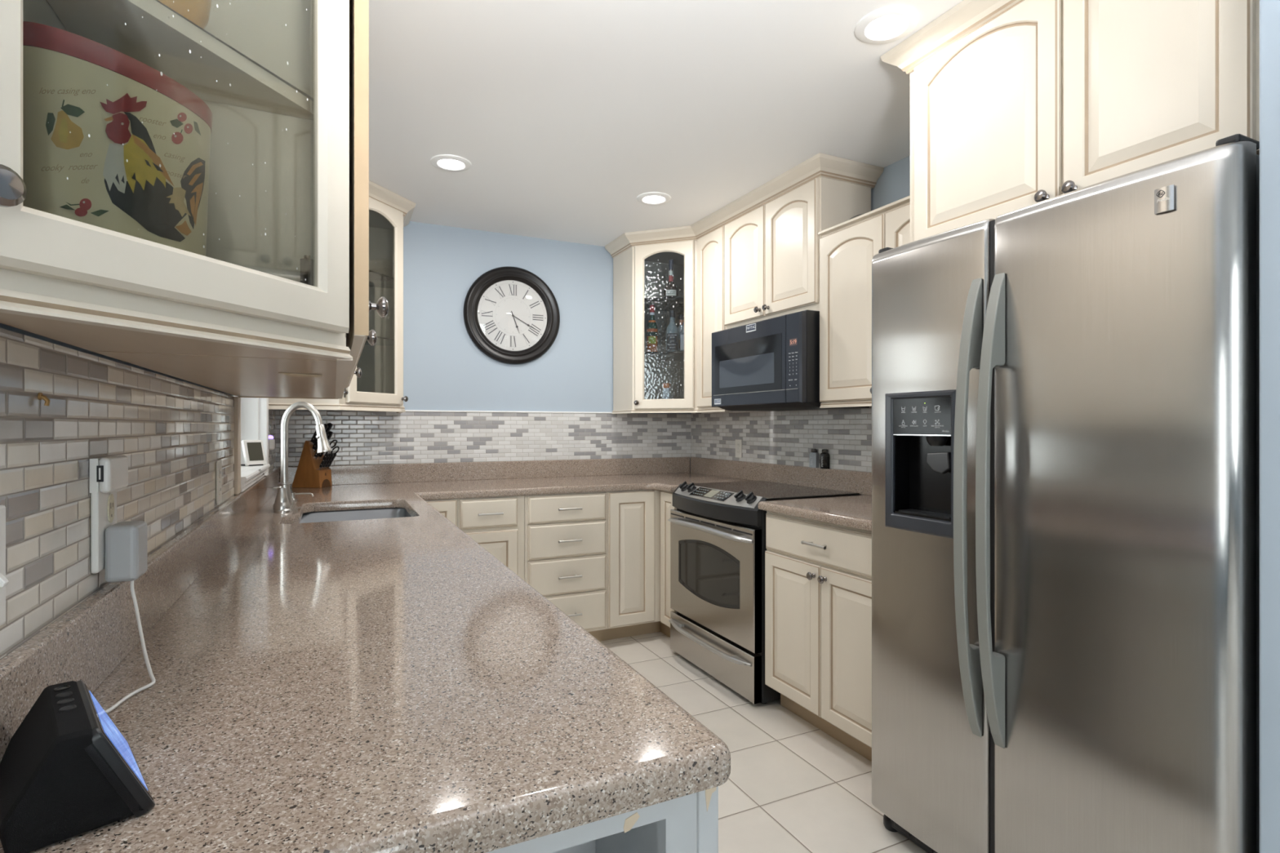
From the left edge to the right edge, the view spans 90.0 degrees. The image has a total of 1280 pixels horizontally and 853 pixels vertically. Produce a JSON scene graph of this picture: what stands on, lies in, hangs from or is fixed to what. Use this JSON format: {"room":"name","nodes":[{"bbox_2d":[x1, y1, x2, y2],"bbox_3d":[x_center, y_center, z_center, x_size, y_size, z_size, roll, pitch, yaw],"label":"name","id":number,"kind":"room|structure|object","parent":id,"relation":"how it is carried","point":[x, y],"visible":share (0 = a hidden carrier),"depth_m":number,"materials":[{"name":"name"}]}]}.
{"room":"kitchen","nodes":[
{"label":"kitchen","id":0,"kind":"room"},
{"bbox_2d":[0,323,235,495],"bbox_3d":[-1.258,0.020,1.760,0.160,2.440,3.662,0,0,-26],"label":"wall","id":1,"kind":"structure","parent":0,"point":[2,326],"depth_m":0.85,"materials":[{"name":"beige paint"}]},
{"bbox_2d":[0,328,234,658],"bbox_3d":[-0.843,0.068,1.089,0.012,0.321,2.052,0,0,-26],"label":"tile backsplash","id":2,"kind":"structure","parent":1,"relation":"attached to","point":[172,433],"depth_m":0.79,"materials":[{"name":"tile"}]},
{"bbox_2d":[0,505,8,626],"bbox_3d":[-0.580,0.130,0.575,0.017,0.112,0.068,0,0,-26],"label":"light switch","id":3,"kind":"object","parent":2,"relation":"attached to","point":[4,581],"visible":1,"depth_m":0.60,"materials":[{"name":"white plastic"}]},
{"bbox_2d":[37,392,50,405],"bbox_3d":[-0.639,-0.029,0.687,0.010,0.014,0.008,0,0,-26],"label":"wall hook","id":4,"kind":"object","parent":2,"relation":"attached to","point":[40,396],"visible":1,"depth_m":0.69,"materials":[{"name":"gold metal"}]},
{"bbox_2d":[89,455,128,573],"bbox_3d":[-0.718,0.116,0.867,0.021,0.150,0.088,0,0,-26],"label":"outlet extender","id":5,"kind":"object","parent":2,"relation":"attached to","point":[108,474],"visible":0.94,"depth_m":0.83,"materials":[{"name":"white plastic"}]},
{"bbox_2d":[90,456,116,573],"bbox_3d":[-0.723,0.117,0.864,0.008,0.149,0.082,0,0,-26],"label":"electrical outlet","id":6,"kind":"object","parent":5,"relation":"on","point":[103,469],"depth_m":0.83,"materials":[{"name":"white plastic"}]},
{"bbox_2d":[107,493,114,523],"bbox_3d":[-0.722,0.112,0.874,0.002,0.040,0.025,0,0,-26],"label":"socket","id":7,"kind":"object","parent":5,"relation":"attached to","point":[110,496],"depth_m":0.87,"materials":[{"name":"grey plastic"}]},
{"bbox_2d":[104,520,155,713],"bbox_3d":[-0.635,0.229,0.785,0.063,0.192,0.290,0,0,-31],"label":"power adapter","id":8,"kind":"object","parent":5,"relation":"attached to","point":[126,543],"visible":0.84,"depth_m":0.85,"materials":[{"name":"grey plastic"}]},
{"bbox_2d":[216,460,222,504],"bbox_3d":[-1.139,0.150,1.733,0.006,0.115,0.070,0,0,-26],"label":"wall outlet","id":9,"kind":"object","parent":2,"relation":"attached to","point":[219,464],"visible":1,"depth_m":1.72,"materials":[{"name":"white plastic"}]},
{"bbox_2d":[218,468,221,478],"bbox_3d":[-1.137,0.128,1.734,0.002,0.027,0.033,0,0,-26],"label":"socket","id":10,"kind":"object","parent":9,"relation":"attached to","point":[220,469],"depth_m":1.73,"materials":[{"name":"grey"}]},
{"bbox_2d":[218,484,221,495],"bbox_3d":[-1.137,0.173,1.734,0.002,0.027,0.033,0,0,-26],"label":"socket","id":11,"kind":"object","parent":9,"relation":"attached to","point":[220,486],"depth_m":1.73,"materials":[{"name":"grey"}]},
{"bbox_2d":[0,0,352,360],"bbox_3d":[-0.483,-0.645,0.700,0.314,1.101,0.396,0,0,-26],"label":"upper cabinet","id":12,"kind":"object","parent":1,"relation":"attached to","point":[272,280],"visible":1,"depth_m":0.79,"materials":[{"name":"beige paint"}]},
{"bbox_2d":[22,21,212,256],"bbox_3d":[-0.542,-0.247,0.670,0.094,0.240,0.190,0,0,19],"label":"canister","id":13,"kind":"object","parent":12,"relation":"in","point":[66,75],"visible":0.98,"depth_m":0.62,"materials":[{"name":"beige ceramic"}]},
{"bbox_2d":[47,0,313,119],"bbox_3d":[-0.500,-0.445,0.739,0.265,0.018,0.301,0,0,-26],"label":"shelf","id":14,"kind":"object","parent":12,"relation":"attached to","point":[255,92],"depth_m":0.75,"materials":[{"name":"beige paint"}]},
{"bbox_2d":[158,0,211,29],"bbox_3d":[-0.559,-0.527,0.741,0.107,0.145,0.101,0,0,-26],"label":"pitcher","id":15,"kind":"object","parent":12,"relation":"on","point":[198,13],"visible":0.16,"depth_m":0.73,"materials":[{"name":"ceramic"}]},
{"bbox_2d":[234,396,240,494],"bbox_3d":[-1.296,0.062,2.051,0.022,0.310,0.074,0,0,-26],"label":"trim","id":16,"kind":"structure","parent":1,"relation":"attached to","point":[237,400],"depth_m":2.02,"materials":[{"name":"beige wood"}]},
{"bbox_2d":[91,0,388,399],"bbox_3d":[-0.837,-0.645,1.516,0.358,1.102,1.426,0,0,-26],"label":"upper cabinet","id":17,"kind":"object","parent":1,"relation":"attached to","point":[239,376],"visible":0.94,"depth_m":0.97,"materials":[{"name":"beige paint"}]},
{"bbox_2d":[278,372,322,377],"bbox_3d":[-0.630,-0.095,1.187,0.087,0.002,0.063,0,0,-42],"label":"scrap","id":18,"kind":"object","parent":17,"relation":"attached to","point":[282,373],"visible":1,"depth_m":1.18,"materials":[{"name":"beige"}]},
{"bbox_2d":[233,395,270,493],"bbox_3d":[-1.553,-0.291,2.428,0.194,1.018,0.829,0,0,-26],"label":"window","id":19,"kind":"structure","parent":1,"relation":"in","point":[254,411],"depth_m":2.74,"materials":[{"name":"white paint"}]},
{"bbox_2d":[240,440,266,475],"bbox_3d":[-1.594,0.142,2.677,0.147,0.168,0.085,0,0,26],"label":"digital clock","id":20,"kind":"object","parent":19,"relation":"on","point":[253,450],"visible":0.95,"depth_m":2.68,"materials":[{"name":"white plastic"}]},
{"bbox_2d":[268,409,275,471],"bbox_3d":[-1.820,0.071,3.137,0.012,0.313,0.694,0,0,-26],"label":"tile backsplash","id":21,"kind":"structure","parent":1,"relation":"attached to","point":[272,413],"depth_m":3.25,"materials":[{"name":"tile"}]},
{"bbox_3d":[-1.751,0.122,3.015,0.006,0.115,0.070,0,0,-26],"label":"wall outlet","id":22,"kind":"object","parent":21,"relation":"attached to","visible":0},
{"bbox_2d":[268,435,275,449],"bbox_3d":[-1.741,0.076,3.017,0.032,0.068,0.045,0,0,-26],"label":"night light","id":23,"kind":"object","parent":22,"relation":"attached to","point":[271,442],"visible":0.92,"depth_m":3.00,"materials":[{"name":"white plastic"}]},
{"bbox_2d":[275,221,691,472],"bbox_3d":[-0.786,0.020,4.082,3.100,2.440,0.120,0,0,-26],"label":"wall","id":24,"kind":"structure","parent":0,"point":[444,370],"depth_m":3.97,"materials":[{"name":"blue paint"}]},
{"bbox_2d":[268,196,408,413],"bbox_3d":[-1.533,-0.611,3.297,0.636,1.069,0.620,0,0,-26],"label":"upper cabinet","id":25,"kind":"object","parent":24,"relation":"attached to","point":[381,364],"visible":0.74,"depth_m":3.44,"materials":[{"name":"beige paint"}]},
{"bbox_2d":[364,336,393,346],"bbox_3d":[-1.546,-0.464,3.299,0.581,0.008,0.571,0,0,-26],"label":"shelf","id":26,"kind":"object","parent":25,"relation":"attached to","point":[381,341],"depth_m":3.51,"materials":[{"name":"clear glass"}]},
{"bbox_2d":[368,270,393,287],"bbox_3d":[-1.546,-0.794,3.299,0.581,0.008,0.571,0,0,-26],"label":"shelf","id":27,"kind":"object","parent":25,"relation":"attached to","point":[375,279],"depth_m":3.50,"materials":[{"name":"clear glass"}]},
{"bbox_2d":[368,180,416,226],"bbox_3d":[-1.426,-1.163,3.256,0.292,0.073,0.973,0,0,20],"label":"trim","id":28,"kind":"structure","parent":25,"relation":"attached to","point":[376,192],"depth_m":3.31,"materials":[{"name":"beige paint"}]},
{"bbox_2d":[275,410,691,466],"bbox_3d":[-0.800,0.071,4.002,2.575,0.314,0.012,0,0,-26],"label":"tile backsplash","id":29,"kind":"structure","parent":24,"relation":"attached to","point":[362,437],"depth_m":3.92,"materials":[{"name":"tile"}]},
{"bbox_2d":[404,409,612,413],"bbox_3d":[-0.796,-0.090,4.000,1.361,0.008,0.018,0,0,-26],"label":"trim","id":30,"kind":"structure","parent":24,"relation":"attached to","point":[405,410],"depth_m":3.96,"materials":[{"name":"white paint"}]},
{"bbox_2d":[463,266,559,364],"bbox_3d":[-0.790,-0.691,3.993,0.610,0.610,0.034,0,0,-26],"label":"wall clock","id":31,"kind":"object","parent":24,"relation":"attached to","point":[511,314],"visible":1,"depth_m":4.00,"materials":[{"name":"black plastic"}]},
{"bbox_2d":[611,240,697,413],"bbox_3d":[0.218,-0.614,4.138,0.612,1.063,0.611,0,0,-26],"label":"upper cabinet","id":32,"kind":"object","parent":24,"relation":"attached to","point":[641,275],"visible":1,"depth_m":4.09,"materials":[{"name":"beige paint"}]},
{"bbox_2d":[646,304,657,352],"bbox_3d":[0.078,-0.621,4.096,0.074,0.313,0.076,0,0,1],"label":"liquor bottle","id":33,"kind":"object","parent":32,"relation":"on","point":[651,329],"visible":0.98,"depth_m":4.07,"materials":[{"name":"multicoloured glass"}]},
{"bbox_2d":[644,295,684,311],"bbox_3d":[0.222,-0.802,4.145,0.565,0.008,0.568,0,0,-26],"label":"shelf","id":34,"kind":"object","parent":32,"relation":"attached to","point":[661,304],"depth_m":4.22,"materials":[{"name":"clear glass"}]},
{"bbox_2d":[644,351,684,361],"bbox_3d":[0.222,-0.460,4.145,0.565,0.008,0.568,0,0,-26],"label":"shelf","id":35,"kind":"object","parent":32,"relation":"attached to","point":[677,356],"depth_m":4.23,"materials":[{"name":"clear glass"}]},
{"bbox_2d":[662,382,671,399],"bbox_3d":[0.170,-0.197,4.064,0.041,0.150,0.041,0,0,19],"label":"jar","id":36,"kind":"object","parent":32,"relation":"in","point":[666,387],"visible":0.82,"depth_m":4.05,"materials":[{"name":"clear glass"}]},
{"bbox_2d":[663,259,678,297],"bbox_3d":[0.196,-0.930,4.054,0.094,0.247,0.096,0,0,3],"label":"liquor bottle","id":37,"kind":"object","parent":32,"relation":"on","point":[673,291],"visible":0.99,"depth_m":4.03,"materials":[{"name":"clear glass"}]},
{"bbox_2d":[666,310,679,351],"bbox_3d":[0.205,-0.600,4.061,0.084,0.270,0.086,0,0,3],"label":"liquor bottle","id":38,"kind":"object","parent":32,"relation":"on","point":[672,331],"visible":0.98,"depth_m":4.03,"materials":[{"name":"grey glass"}]},
{"bbox_2d":[678,314,684,351],"bbox_3d":[0.267,-0.590,4.104,0.062,0.250,0.062,0,0,-26],"label":"liquor bottle","id":39,"kind":"object","parent":32,"relation":"on","point":[682,316],"visible":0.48,"depth_m":4.09,"materials":[{"name":"clear glass"}]},
{"bbox_2d":[680,322,684,351],"bbox_3d":[0.278,-0.558,4.004,0.057,0.187,0.057,0,0,-26],"label":"liquor bottle","id":40,"kind":"object","parent":32,"relation":"on","point":[682,335],"visible":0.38,"depth_m":3.98,"materials":[{"name":"clear glass"}]},
{"bbox_2d":[604,152,884,257],"bbox_3d":[0.427,-1.163,3.600,0.389,0.073,1.857,0,0,-37],"label":"trim","id":41,"kind":"structure","parent":32,"relation":"attached to","point":[820,165],"depth_m":3.21,"materials":[{"name":"beige paint"}]},
{"bbox_2d":[368,0,963,246],"bbox_3d":[-0.669,-1.230,0.124,6.300,0.060,7.600,0,0,-26],"label":"ceiling","id":42,"kind":"structure","parent":0,"point":[563,113],"depth_m":2.38,"materials":[{"name":"white paint"}]},
{"bbox_2d":[430,154,471,171],"bbox_3d":[-0.860,-1.195,2.914,0.180,0.010,0.180,0,0,-26],"label":"recessed light","id":43,"kind":"object","parent":42,"relation":"in","point":[450,162],"visible":1,"depth_m":2.90,"materials":[{"name":"white plastic"}]},
{"bbox_2d":[636,191,671,204],"bbox_3d":[0.073,-1.195,3.366,0.180,0.010,0.180,0,0,-26],"label":"recessed light","id":44,"kind":"object","parent":42,"relation":"in","point":[650,197],"visible":1,"depth_m":3.35,"materials":[{"name":"white plastic"}]},
{"bbox_2d":[854,4,919,44],"bbox_3d":[0.737,-1.195,1.913,0.180,0.010,0.180,0,0,-26],"label":"recessed light","id":45,"kind":"object","parent":42,"relation":"in","point":[888,24],"visible":1,"depth_m":1.90,"materials":[{"name":"white paint"}]},
{"bbox_2d":[600,631,927,852],"bbox_3d":[-0.669,1.270,0.124,6.300,0.060,7.600,0,0,-26],"label":"floor","id":46,"kind":"structure","parent":0,"point":[791,786],"depth_m":2.29,"materials":[{"name":"tile"}]},
{"bbox_2d":[425,498,457,526],"bbox_3d":[-1.150,0.802,3.459,0.215,0.876,0.656,0,0,-26],"label":"base cabinet","id":47,"kind":"object","parent":46,"relation":"on","point":[447,508],"visible":0.15,"depth_m":3.19,"materials":[{"name":"beige paint"}]},
{"bbox_2d":[457,495,524,580],"bbox_3d":[-0.889,0.802,3.564,0.343,0.876,0.690,0,0,-26],"label":"base cabinet","id":48,"kind":"object","parent":46,"relation":"on","point":[496,524],"visible":0.38,"depth_m":3.30,"materials":[{"name":"beige paint"}]},
{"bbox_2d":[524,491,606,641],"bbox_3d":[-0.524,0.802,3.739,0.463,0.876,0.690,0,0,-26],"label":"base cabinet","id":49,"kind":"object","parent":46,"relation":"on","point":[565,535],"visible":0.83,"depth_m":3.46,"materials":[{"name":"beige paint"}]},
{"bbox_2d":[486,786,718,852],"bbox_3d":[-0.270,0.802,0.669,0.652,0.876,0.280,0,0,-26],"label":"base cabinet","id":50,"kind":"object","parent":46,"relation":"on","point":[688,824],"visible":0.23,"depth_m":0.67,"materials":[{"name":"grey paint"}]},
{"bbox_2d":[600,489,676,640],"bbox_3d":[0.132,0.802,3.967,0.913,0.876,0.845,0,0,-26],"label":"base cabinet","id":51,"kind":"object","parent":46,"relation":"on","point":[637,553],"visible":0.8,"depth_m":3.64,"materials":[{"name":"beige paint"}]},
{"bbox_2d":[0,457,752,852],"bbox_3d":[-0.064,0.291,2.459,2.574,0.146,3.407,0,0,-26],"label":"countertop","id":52,"kind":"structure","parent":51,"relation":"on","point":[393,685],"depth_m":0.78,"materials":[{"name":"stone"}]},
{"bbox_2d":[0,680,155,852],"bbox_3d":[-0.502,0.286,0.538,0.170,0.087,0.136,0,0,45],"label":"smart display","id":53,"kind":"object","parent":52,"relation":"on","point":[67,771],"visible":1,"depth_m":0.51,"materials":[{"name":"black plastic"}]},
{"bbox_2d":[290,492,313,501],"bbox_3d":[-1.486,0.307,2.804,0.101,0.037,0.036,0,0,-26],"label":"soap dispenser","id":54,"kind":"object","parent":52,"relation":"on","point":[293,494],"visible":0.73,"depth_m":2.79,"materials":[{"name":"silver metal"}]},
{"bbox_2d":[272,401,332,512],"bbox_3d":[-1.343,0.114,2.561,0.204,0.424,0.260,0,0,-26],"label":"faucet","id":55,"kind":"object","parent":52,"relation":"on","point":[284,503],"visible":1,"depth_m":2.52,"materials":[{"name":"silver metal"}]},
{"bbox_2d":[291,440,332,488],"bbox_3d":[-1.758,0.201,3.431,0.165,0.250,0.105,0,0,7],"label":"knife block","id":56,"kind":"object","parent":52,"relation":"on","point":[308,474],"visible":0.84,"depth_m":3.38,"materials":[{"name":"brown wood"}]},
{"bbox_2d":[310,431,316,445],"bbox_3d":[-1.713,0.047,3.390,0.076,0.109,0.016,0,0,7],"label":"kitchen knife","id":57,"kind":"object","parent":56,"relation":"in","point":[313,439],"visible":0.43,"depth_m":3.38,"materials":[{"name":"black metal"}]},
{"bbox_2d":[311,439,317,452],"bbox_3d":[-1.707,0.087,3.389,0.068,0.100,0.016,0,0,7],"label":"kitchen knife","id":58,"kind":"object","parent":56,"relation":"in","point":[315,446],"visible":0.51,"depth_m":3.38,"materials":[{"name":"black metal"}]},
{"bbox_2d":[314,449,319,459],"bbox_3d":[-1.702,0.136,3.388,0.056,0.081,0.016,0,0,7],"label":"kitchen knife","id":59,"kind":"object","parent":56,"relation":"in","point":[316,455],"visible":0.36,"depth_m":3.38,"materials":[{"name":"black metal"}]},
{"bbox_2d":[318,452,324,458],"bbox_3d":[-1.696,0.133,3.422,0.059,0.086,0.016,0,0,7],"label":"kitchen knife","id":60,"kind":"object","parent":56,"relation":"in","point":[320,455],"visible":0.38,"depth_m":3.42,"materials":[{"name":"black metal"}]},
{"bbox_2d":[319,453,328,469],"bbox_3d":[-1.675,0.188,3.389,0.055,0.084,0.016,0,0,7],"label":"kitchen knife","id":61,"kind":"object","parent":56,"relation":"in","point":[326,455],"visible":1,"depth_m":3.38,"materials":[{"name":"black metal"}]},
{"bbox_2d":[321,453,331,469],"bbox_3d":[-1.673,0.188,3.411,0.055,0.084,0.016,0,0,7],"label":"kitchen knife","id":62,"kind":"object","parent":56,"relation":"in","point":[330,455],"visible":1,"depth_m":3.40,"materials":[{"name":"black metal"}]},
{"bbox_2d":[324,453,333,469],"bbox_3d":[-1.670,0.188,3.433,0.055,0.084,0.016,0,0,7],"label":"kitchen knife","id":63,"kind":"object","parent":56,"relation":"in","point":[332,454],"visible":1,"depth_m":3.43,"materials":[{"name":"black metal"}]},
{"bbox_2d":[325,422,332,432],"bbox_3d":[-1.702,0.042,3.457,0.082,0.120,0.016,0,0,7],"label":"kitchen knife","id":64,"kind":"object","parent":56,"relation":"in","point":[330,424],"visible":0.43,"depth_m":3.45,"materials":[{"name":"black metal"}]},
{"bbox_2d":[327,431,333,440],"bbox_3d":[-1.695,0.082,3.456,0.074,0.110,0.016,0,0,7],"label":"kitchen knife","id":65,"kind":"object","parent":56,"relation":"in","point":[330,433],"visible":0.47,"depth_m":3.45,"materials":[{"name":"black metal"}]},
{"bbox_2d":[321,440,339,459],"bbox_3d":[-1.670,0.128,3.453,0.102,0.111,0.012,0,0,7],"label":"scissors","id":66,"kind":"object","parent":56,"relation":"in","point":[333,440],"visible":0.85,"depth_m":3.45,"materials":[{"name":"black plastic"}]},
{"bbox_2d":[326,453,336,468],"bbox_3d":[-1.667,0.188,3.454,0.055,0.084,0.016,0,0,7],"label":"kitchen knife","id":67,"kind":"object","parent":56,"relation":"in","point":[335,455],"visible":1,"depth_m":3.45,"materials":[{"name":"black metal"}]},
{"bbox_2d":[298,507,411,523],"bbox_3d":[-1.132,0.453,2.504,0.495,0.178,0.673,0,0,-26],"label":"sink","id":68,"kind":"object","parent":52,"relation":"in","point":[383,513],"visible":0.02,"depth_m":2.80,"materials":[{"name":"silver metal"}]},
{"bbox_2d":[667,480,859,703],"bbox_3d":[0.581,0.767,3.267,0.660,0.946,0.788,0,0,-26],"label":"range","id":69,"kind":"object","parent":46,"relation":"on","point":[717,530],"visible":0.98,"depth_m":3.05,"materials":[{"name":"silver metal"}]},
{"bbox_2d":[687,480,859,499],"bbox_3d":[0.635,0.322,3.293,0.540,0.006,0.788,0,0,-26],"label":"cooktop","id":70,"kind":"object","parent":69,"relation":"in","point":[762,490],"depth_m":3.19,"materials":[{"name":"black glass"}]},
{"bbox_2d":[764,511,871,761],"bbox_3d":[0.963,0.802,2.561,0.624,0.876,0.808,0,0,-26],"label":"base cabinet","id":71,"kind":"object","parent":46,"relation":"on","point":[818,575],"visible":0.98,"depth_m":2.48,"materials":[{"name":"beige paint"}]},
{"bbox_2d":[690,457,871,531],"bbox_3d":[0.618,0.291,3.299,0.622,0.146,2.437,0,0,-26],"label":"countertop","id":72,"kind":"structure","parent":71,"relation":"on","point":[850,511],"depth_m":3.12,"materials":[{"name":"stone"}]},
{"bbox_2d":[808,448,818,467],"bbox_3d":[0.915,0.168,3.368,0.025,0.100,0.052,0,0,-26],"label":"salt shaker","id":73,"kind":"object","parent":72,"relation":"on","point":[814,455],"visible":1,"depth_m":3.35,"materials":[{"name":"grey glass"}]},
{"bbox_2d":[819,448,830,468],"bbox_3d":[0.950,0.168,3.294,0.025,0.100,0.052,0,0,-26],"label":"pepper shaker","id":74,"kind":"object","parent":72,"relation":"on","point":[824,457],"visible":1,"depth_m":3.28,"materials":[{"name":"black glass"}]},
{"bbox_2d":[871,133,1259,852],"bbox_3d":[1.218,0.347,1.722,0.858,1.786,0.893,0,0,-26],"label":"refrigerator","id":75,"kind":"object","parent":46,"relation":"on","point":[1065,387],"visible":1,"depth_m":1.42,"materials":[{"name":"grey metal"}]},
{"bbox_2d":[847,155,910,495],"bbox_3d":[1.213,0.020,2.941,0.120,2.440,3.662,0,0,-26],"label":"wall","id":76,"kind":"structure","parent":0,"point":[893,184],"depth_m":2.92,"materials":[{"name":"blue paint"}]},
{"bbox_2d":[697,225,728,413],"bbox_3d":[0.545,-0.614,3.791,0.322,1.063,0.309,0,0,-26],"label":"upper cabinet","id":77,"kind":"object","parent":76,"relation":"attached to","point":[710,246],"visible":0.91,"depth_m":3.73,"materials":[{"name":"beige paint"}]},
{"bbox_2d":[691,406,871,472],"bbox_3d":[0.900,0.054,3.444,0.012,0.348,2.460,0,0,-26],"label":"tile backsplash","id":78,"kind":"structure","parent":76,"relation":"attached to","point":[785,437],"depth_m":3.58,"materials":[{"name":"tile"}]},
{"bbox_2d":[735,439,742,457],"bbox_3d":[0.617,0.141,4.013,0.006,0.115,0.070,0,0,-26],"label":"wall outlet","id":79,"kind":"object","parent":78,"relation":"attached to","point":[738,442],"visible":1,"depth_m":4.01,"materials":[{"name":"white plastic"}]},
{"bbox_2d":[724,177,871,328],"bbox_3d":[0.765,-0.834,3.294,0.353,0.623,0.774,0,0,-26],"label":"upper cabinet","id":80,"kind":"object","parent":76,"relation":"attached to","point":[771,251],"visible":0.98,"depth_m":3.11,"materials":[{"name":"beige paint"}]},
{"bbox_2d":[711,310,869,411],"bbox_3d":[0.739,-0.303,3.269,0.418,0.436,0.745,0,0,-26],"label":"microwave","id":81,"kind":"object","parent":80,"relation":"attached to","point":[772,364],"visible":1,"depth_m":3.06,"materials":[{"name":"black plastic"}]},
{"bbox_2d":[817,195,910,408],"bbox_3d":[1.097,-0.477,2.599,0.353,0.790,0.762,0,0,-26],"label":"upper cabinet","id":82,"kind":"object","parent":76,"relation":"attached to","point":[847,249],"visible":0.29,"depth_m":2.70,"materials":[{"name":"beige paint"}]},
{"bbox_2d":[910,0,1259,242],"bbox_3d":[1.312,-0.848,1.770,0.678,0.595,0.884,0,0,-26],"label":"upper cabinet","id":83,"kind":"object","parent":76,"relation":"attached to","point":[1044,100],"visible":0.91,"depth_m":1.58,"materials":[{"name":"beige paint"}]},
{"bbox_2d":[880,0,1023,75],"bbox_3d":[1.305,-1.163,1.792,0.703,0.073,0.966,0,0,-26],"label":"trim","id":84,"kind":"structure","parent":83,"relation":"attached to","point":[966,16],"depth_m":1.89,"materials":[{"name":"beige paint"}]},
{"bbox_2d":[1259,0,1279,852],"bbox_3d":[2.312,0.020,-0.411,0.785,2.440,3.866,0,0,-26],"label":"wall","id":85,"kind":"structure","parent":0,"point":[1269,10],"depth_m":1.15,"materials":[{"name":"blue paint"}]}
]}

